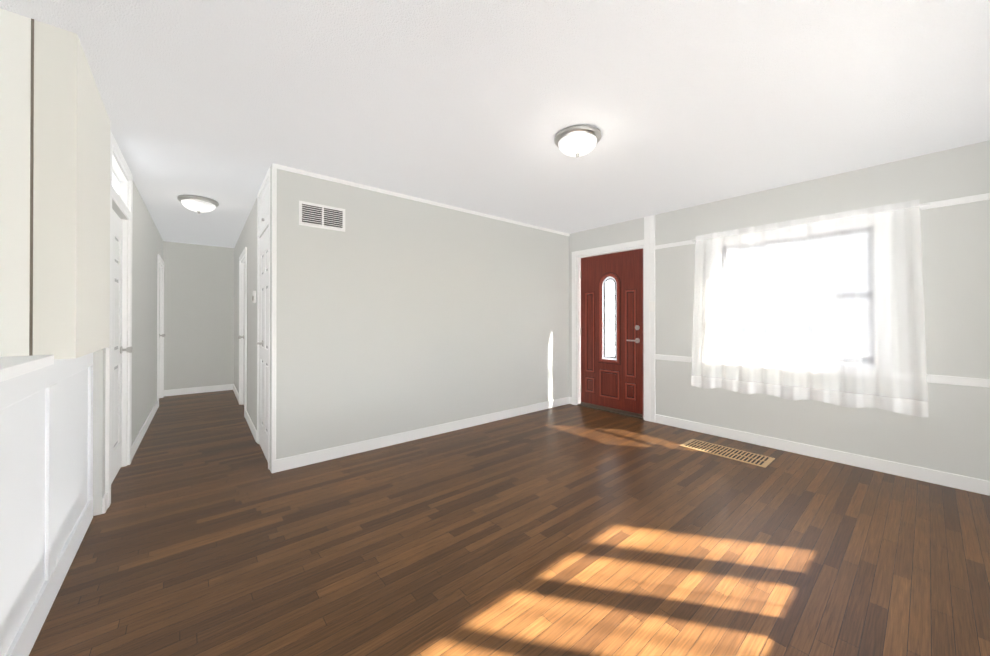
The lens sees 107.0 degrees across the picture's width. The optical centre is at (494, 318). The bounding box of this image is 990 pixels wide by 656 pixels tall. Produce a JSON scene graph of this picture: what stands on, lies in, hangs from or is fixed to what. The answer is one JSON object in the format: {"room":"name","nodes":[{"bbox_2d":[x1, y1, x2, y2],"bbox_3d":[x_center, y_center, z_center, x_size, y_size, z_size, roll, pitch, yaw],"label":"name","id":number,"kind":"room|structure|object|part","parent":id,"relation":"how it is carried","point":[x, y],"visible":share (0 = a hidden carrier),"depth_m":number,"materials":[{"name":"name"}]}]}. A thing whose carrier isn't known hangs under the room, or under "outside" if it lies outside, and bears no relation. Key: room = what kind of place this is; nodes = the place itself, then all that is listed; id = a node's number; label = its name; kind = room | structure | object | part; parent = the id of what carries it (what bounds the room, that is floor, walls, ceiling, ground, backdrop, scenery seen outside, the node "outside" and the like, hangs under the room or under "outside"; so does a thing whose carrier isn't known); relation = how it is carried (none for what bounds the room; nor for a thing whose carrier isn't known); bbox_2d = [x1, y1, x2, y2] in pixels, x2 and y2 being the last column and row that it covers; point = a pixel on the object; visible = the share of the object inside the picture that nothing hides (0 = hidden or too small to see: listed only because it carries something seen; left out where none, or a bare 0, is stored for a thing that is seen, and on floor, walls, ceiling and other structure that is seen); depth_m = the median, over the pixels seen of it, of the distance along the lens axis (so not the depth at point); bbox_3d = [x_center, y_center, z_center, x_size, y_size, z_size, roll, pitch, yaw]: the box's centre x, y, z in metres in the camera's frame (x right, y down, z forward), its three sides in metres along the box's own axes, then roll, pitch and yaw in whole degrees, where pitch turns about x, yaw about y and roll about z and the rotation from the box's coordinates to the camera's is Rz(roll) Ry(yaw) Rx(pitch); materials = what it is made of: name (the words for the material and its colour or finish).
{"room":"empty living room","nodes":[
{"label":"empty living room","id":0,"kind":"room"},
{"bbox_2d":[0,8,30,356],"bbox_3d":[-2.799,-0.007,1.337,1.590,2.440,0.920,0,0,-40],"label":"wall block","id":1,"kind":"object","parent":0,"point":[15,72],"visible":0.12,"depth_m":1.47,"materials":[{"name":"white paint"}]},
{"bbox_2d":[0,352,92,655],"bbox_3d":[-1.381,0.680,0.733,0.320,1.060,3.670,0,0,-40],"label":"wall","id":2,"kind":"structure","parent":0,"point":[46,459],"depth_m":1.44,"materials":[{"name":"white wood"}]},
{"bbox_2d":[33,20,109,358],"bbox_3d":[-2.147,-0.525,1.891,0.120,1.400,0.920,0,0,-40],"label":"wall","id":3,"kind":"structure","parent":0,"point":[71,242],"depth_m":1.56,"materials":[{"name":"white paint"}]},
{"bbox_2d":[29,18,33,355],"bbox_3d":[-1.899,-0.537,1.503,0.008,1.380,0.012,0,0,-40],"label":"trim","id":4,"kind":"structure","parent":3,"relation":"attached to","point":[31,196],"depth_m":1.50,"materials":[{"name":"white wood"}]},
{"bbox_2d":[92,150,162,515],"bbox_3d":[-3.874,0.003,3.979,0.120,2.440,4.450,0,0,-39],"label":"wall","id":5,"kind":"structure","parent":0,"point":[147,244],"depth_m":3.56,"materials":[{"name":"grey paint"}]},
{"bbox_2d":[102,493,107,513],"bbox_3d":[-2.457,1.166,2.309,0.014,0.100,0.080,0,0,-39],"label":"baseboard","id":6,"kind":"structure","parent":5,"relation":"attached to","point":[104,503],"depth_m":2.28,"materials":[{"name":"white wood"}]},
{"bbox_2d":[112,168,119,195],"bbox_3d":[-2.838,-1.002,2.679,0.040,0.238,0.778,0,0,-39],"label":"transom window","id":7,"kind":"structure","parent":5,"relation":"in","point":[115,182],"depth_m":2.90,"materials":[{"name":"white"}]},
{"bbox_2d":[105,130,132,507],"bbox_3d":[-2.828,0.003,2.684,0.138,2.430,0.960,0,0,-39],"label":"door frame","id":8,"kind":"structure","parent":5,"relation":"attached to","point":[126,190],"depth_m":3.01,"materials":[{"name":"white wood"}]},
{"bbox_2d":[112,186,130,219],"bbox_3d":[-2.782,-0.847,2.724,0.014,0.070,0.820,0,0,-39],"label":"trim","id":9,"kind":"structure","parent":5,"relation":"attached to","point":[118,201],"depth_m":2.68,"materials":[{"name":"white wood"}]},
{"bbox_2d":[111,209,132,483],"bbox_3d":[-2.797,0.206,2.707,0.105,2.000,0.774,0,0,-39],"label":"hall door","id":10,"kind":"structure","parent":5,"relation":"in","point":[116,385],"depth_m":2.82,"materials":[{"name":"white wood"}]},
{"bbox_2d":[132,401,157,458],"bbox_3d":[-3.850,1.173,4.052,0.014,0.100,2.460,0,0,-39],"label":"baseboard","id":11,"kind":"structure","parent":5,"relation":"attached to","point":[138,439],"depth_m":3.76,"materials":[{"name":"white wood"}]},
{"bbox_2d":[157,254,163,407],"bbox_3d":[-4.944,0.178,5.332,0.138,2.100,0.900,0,0,-39],"label":"door frame","id":12,"kind":"structure","parent":5,"relation":"attached to","point":[160,350],"depth_m":5.63,"materials":[{"name":"white wood"}]},
{"bbox_2d":[159,294,164,340],"bbox_3d":[-4.914,0.217,5.356,0.105,2.000,0.714,0,0,-39],"label":"hall door","id":13,"kind":"structure","parent":5,"relation":"in","point":[162,335],"depth_m":5.61,"materials":[{"name":"white wood"}]},
{"bbox_2d":[163,241,233,389],"bbox_3d":[-4.898,0.011,6.086,1.150,2.440,0.120,0,0,-39],"label":"wall","id":14,"kind":"structure","parent":0,"point":[199,315],"depth_m":6.02,"materials":[{"name":"grey paint"}]},
{"bbox_2d":[164,384,232,395],"bbox_3d":[-4.856,1.181,6.029,0.910,0.100,0.014,0,0,-39],"label":"baseboard","id":15,"kind":"structure","parent":14,"relation":"attached to","point":[182,391],"depth_m":6.00,"materials":[{"name":"white wood"}]},
{"bbox_2d":[234,176,268,429],"bbox_3d":[-3.116,0.006,4.681,0.120,2.440,4.300,0,0,-39],"label":"wall","id":16,"kind":"structure","parent":0,"point":[248,237],"depth_m":4.18,"materials":[{"name":"grey paint"}]},
{"bbox_2d":[233,384,238,401],"bbox_3d":[-4.086,1.180,5.783,0.014,0.100,1.360,0,0,-39],"label":"baseboard","id":17,"kind":"structure","parent":16,"relation":"attached to","point":[236,392],"depth_m":5.76,"materials":[{"name":"white wood"}]},
{"bbox_2d":[238,262,244,403],"bbox_3d":[-3.347,0.215,4.893,0.105,2.000,0.774,0,0,-39],"label":"hall door","id":18,"kind":"structure","parent":16,"relation":"in","point":[239,337],"depth_m":5.13,"materials":[{"name":"white wood"}]},
{"bbox_2d":[239,247,246,416],"bbox_3d":[-3.317,0.177,4.917,0.138,2.100,0.960,0,0,-39],"label":"door frame","id":19,"kind":"structure","parent":16,"relation":"attached to","point":[242,321],"depth_m":5.19,"materials":[{"name":"white wood"}]},
{"bbox_2d":[245,410,256,441],"bbox_3d":[-2.700,1.173,4.048,0.014,0.100,1.160,0,0,-39],"label":"baseboard","id":20,"kind":"structure","parent":16,"relation":"attached to","point":[251,425],"depth_m":3.92,"materials":[{"name":"white wood"}]},
{"bbox_2d":[252,291,255,302],"bbox_3d":[-2.464,-0.218,3.750,0.027,0.120,0.090,0,0,-39],"label":"thermostat","id":21,"kind":"object","parent":16,"relation":"attached to","point":[254,297],"visible":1,"depth_m":3.72,"materials":[{"name":"white plastic"}]},
{"bbox_2d":[256,227,268,460],"bbox_3d":[-2.071,0.221,3.275,0.080,1.975,0.694,0,0,-39],"label":"closet door","id":22,"kind":"structure","parent":16,"relation":"in","point":[262,343],"depth_m":3.29,"materials":[{"name":"white wood"}]},
{"bbox_2d":[257,215,268,237],"bbox_3d":[-2.076,-0.810,3.275,0.014,0.060,0.740,0,0,-39],"label":"trim","id":23,"kind":"structure","parent":16,"relation":"attached to","point":[263,226],"depth_m":3.19,"materials":[{"name":"white wood"}]},
{"bbox_2d":[257,167,269,468],"bbox_3d":[-2.027,0.000,3.311,0.128,2.440,0.820,0,0,-39],"label":"trim","id":24,"kind":"structure","parent":16,"relation":"attached to","point":[263,185],"depth_m":3.29,"materials":[{"name":"white wood"}]},
{"bbox_2d":[260,181,268,226],"bbox_3d":[-2.054,-1.010,3.294,0.075,0.338,0.736,0,0,-39],"label":"door","id":25,"kind":"structure","parent":16,"relation":"in","point":[264,206],"depth_m":3.28,"materials":[{"name":"white wood"}]},
{"bbox_2d":[269,165,568,472],"bbox_3d":[-0.378,0.004,4.119,3.700,2.440,0.100,0,0,-40],"label":"wall","id":26,"kind":"structure","parent":0,"point":[395,314],"depth_m":3.61,"materials":[{"name":"grey paint"}]},
{"bbox_2d":[272,164,276,460],"bbox_3d":[-1.743,-0.001,2.891,0.030,2.440,0.012,0,0,-40],"label":"trim","id":27,"kind":"structure","parent":26,"relation":"attached to","point":[274,217],"depth_m":2.89,"materials":[{"name":"white wood"}]},
{"bbox_2d":[299,201,344,231],"bbox_3d":[-1.469,-0.865,3.128,0.370,0.200,0.008,0,0,-40],"label":"air vent","id":28,"kind":"object","parent":26,"relation":"in","point":[320,216],"visible":1,"depth_m":3.12,"materials":[{"name":"white metal"}]},
{"bbox_2d":[272,397,568,472],"bbox_3d":[-0.341,1.173,4.071,3.700,0.100,0.014,0,0,-40],"label":"baseboard","id":29,"kind":"structure","parent":26,"relation":"attached to","point":[292,462],"depth_m":3.56,"materials":[{"name":"white wood"}]},
{"bbox_2d":[272,163,569,235],"bbox_3d":[-0.342,-1.199,4.081,3.700,0.035,0.012,0,0,-40],"label":"crown molding","id":30,"kind":"structure","parent":26,"relation":"attached to","point":[303,172],"depth_m":3.58,"materials":[{"name":"white wood"}]},
{"bbox_2d":[0,0,989,247],"bbox_3d":[-1.533,-1.249,3.507,6.560,0.060,8.390,0,0,-40],"label":"ceiling","id":31,"kind":"structure","parent":0,"point":[475,105],"depth_m":2.01,"materials":[{"name":"white paint"}]},
{"bbox_2d":[177,195,218,213],"bbox_3d":[-3.054,-1.146,3.775,0.334,0.144,0.334,0,0,-39],"label":"light","id":32,"kind":"object","parent":31,"relation":"attached to","point":[198,204],"visible":0.98,"depth_m":3.69,"materials":[{"name":"white glass"}]},
{"bbox_2d":[554,125,600,157],"bbox_3d":[0.555,-1.151,2.463,0.310,0.144,0.310,0,0,-40],"label":"ceiling light","id":33,"kind":"object","parent":31,"relation":"attached to","point":[577,141],"visible":1,"depth_m":2.38,"materials":[{"name":"white glass"}]},
{"bbox_2d":[29,390,989,655],"bbox_3d":[-1.533,1.251,3.497,6.560,0.060,8.390,0,0,-40],"label":"floor","id":34,"kind":"structure","parent":0,"point":[569,530],"depth_m":1.91,"materials":[{"name":"brown wood"}]},
{"bbox_2d":[679,439,774,467],"bbox_3d":[2.097,1.217,3.340,0.300,0.007,0.680,0,0,-40],"label":"floor vent","id":35,"kind":"object","parent":34,"relation":"in","point":[738,455],"visible":1,"depth_m":3.30,"materials":[{"name":"brown metal"}]},
{"bbox_2d":[569,140,989,480],"bbox_3d":[2.335,0.003,3.892,0.150,2.440,3.990,0,0,-40],"label":"wall","id":36,"kind":"structure","parent":0,"point":[950,433],"depth_m":2.88,"materials":[{"name":"grey paint"}]},
{"bbox_2d":[572,216,649,420],"bbox_3d":[1.527,0.006,4.833,0.168,2.440,1.150,0,0,-40],"label":"door frame","id":37,"kind":"structure","parent":36,"relation":"attached to","point":[644,244],"depth_m":4.69,"materials":[{"name":"white wood"}]},
{"bbox_2d":[578,403,643,419],"bbox_3d":[1.534,1.218,4.834,0.150,0.017,0.970,0,0,-40],"label":"trim","id":38,"kind":"structure","parent":36,"relation":"attached to","point":[610,411],"depth_m":4.75,"materials":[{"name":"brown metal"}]},
{"bbox_2d":[580,249,643,416],"bbox_3d":[1.503,0.181,4.815,0.112,2.055,0.914,0,0,-40],"label":"entry door","id":39,"kind":"structure","parent":36,"relation":"in","point":[612,366],"depth_m":4.78,"materials":[{"name":"red wood"}]},
{"bbox_2d":[650,215,655,421],"bbox_3d":[1.861,0.004,4.323,0.018,2.440,0.060,0,0,-40],"label":"trim strip","id":40,"kind":"object","parent":36,"relation":"attached to","point":[652,325],"visible":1,"depth_m":4.32,"materials":[{"name":"white wood"}]},
{"bbox_2d":[649,301,654,311],"bbox_3d":[1.849,-0.136,4.314,0.013,0.120,0.072,0,0,-40],"label":"switch plate","id":41,"kind":"object","parent":40,"relation":"attached to","point":[652,306],"visible":1,"depth_m":4.31,"materials":[{"name":"white plastic"}]},
{"bbox_2d":[655,239,708,249],"bbox_3d":[2.070,-0.827,4.080,0.016,0.046,0.569,0,0,-40],"label":"trim","id":42,"kind":"structure","parent":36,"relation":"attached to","point":[688,242],"depth_m":4.10,"materials":[{"name":"white wood"}]},
{"bbox_2d":[709,212,890,377],"bbox_3d":[2.724,-0.189,3.404,0.188,1.320,1.300,0,0,-40],"label":"window","id":43,"kind":"structure","parent":36,"relation":"in","point":[796,361],"depth_m":3.20,"materials":[{"name":"white wood"}]},
{"bbox_3d":[2.765,-0.189,3.439,0.040,1.140,1.120,0,0,-40],"label":"window sash","id":44,"kind":"part","parent":43,"relation":"part of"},
{"bbox_2d":[691,199,929,416],"bbox_3d":[2.658,-0.074,3.321,0.094,1.612,1.660,0,0,-40],"label":"curtain","id":45,"kind":"object","parent":36,"relation":"hanging from","point":[914,407],"visible":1,"depth_m":3.15,"materials":[{"name":"white fabric"}]},
{"bbox_2d":[655,414,989,495],"bbox_3d":[2.672,1.171,3.361,0.014,0.100,2.450,0,0,-40],"label":"baseboard","id":46,"kind":"structure","parent":36,"relation":"attached to","point":[967,483],"depth_m":3.06,"materials":[{"name":"white wood"}]},
{"bbox_2d":[655,354,989,387],"bbox_3d":[2.672,0.451,3.364,0.016,0.060,2.450,0,0,-40],"label":"trim","id":47,"kind":"structure","parent":36,"relation":"attached to","point":[964,381],"depth_m":2.72,"materials":[{"name":"white wood"}]},
{"bbox_2d":[890,193,989,213],"bbox_3d":[3.245,-0.833,2.691,0.016,0.046,0.461,0,0,-40],"label":"trim","id":48,"kind":"structure","parent":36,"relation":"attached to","point":[963,200],"depth_m":2.63,"materials":[{"name":"white wood"}]}
]}

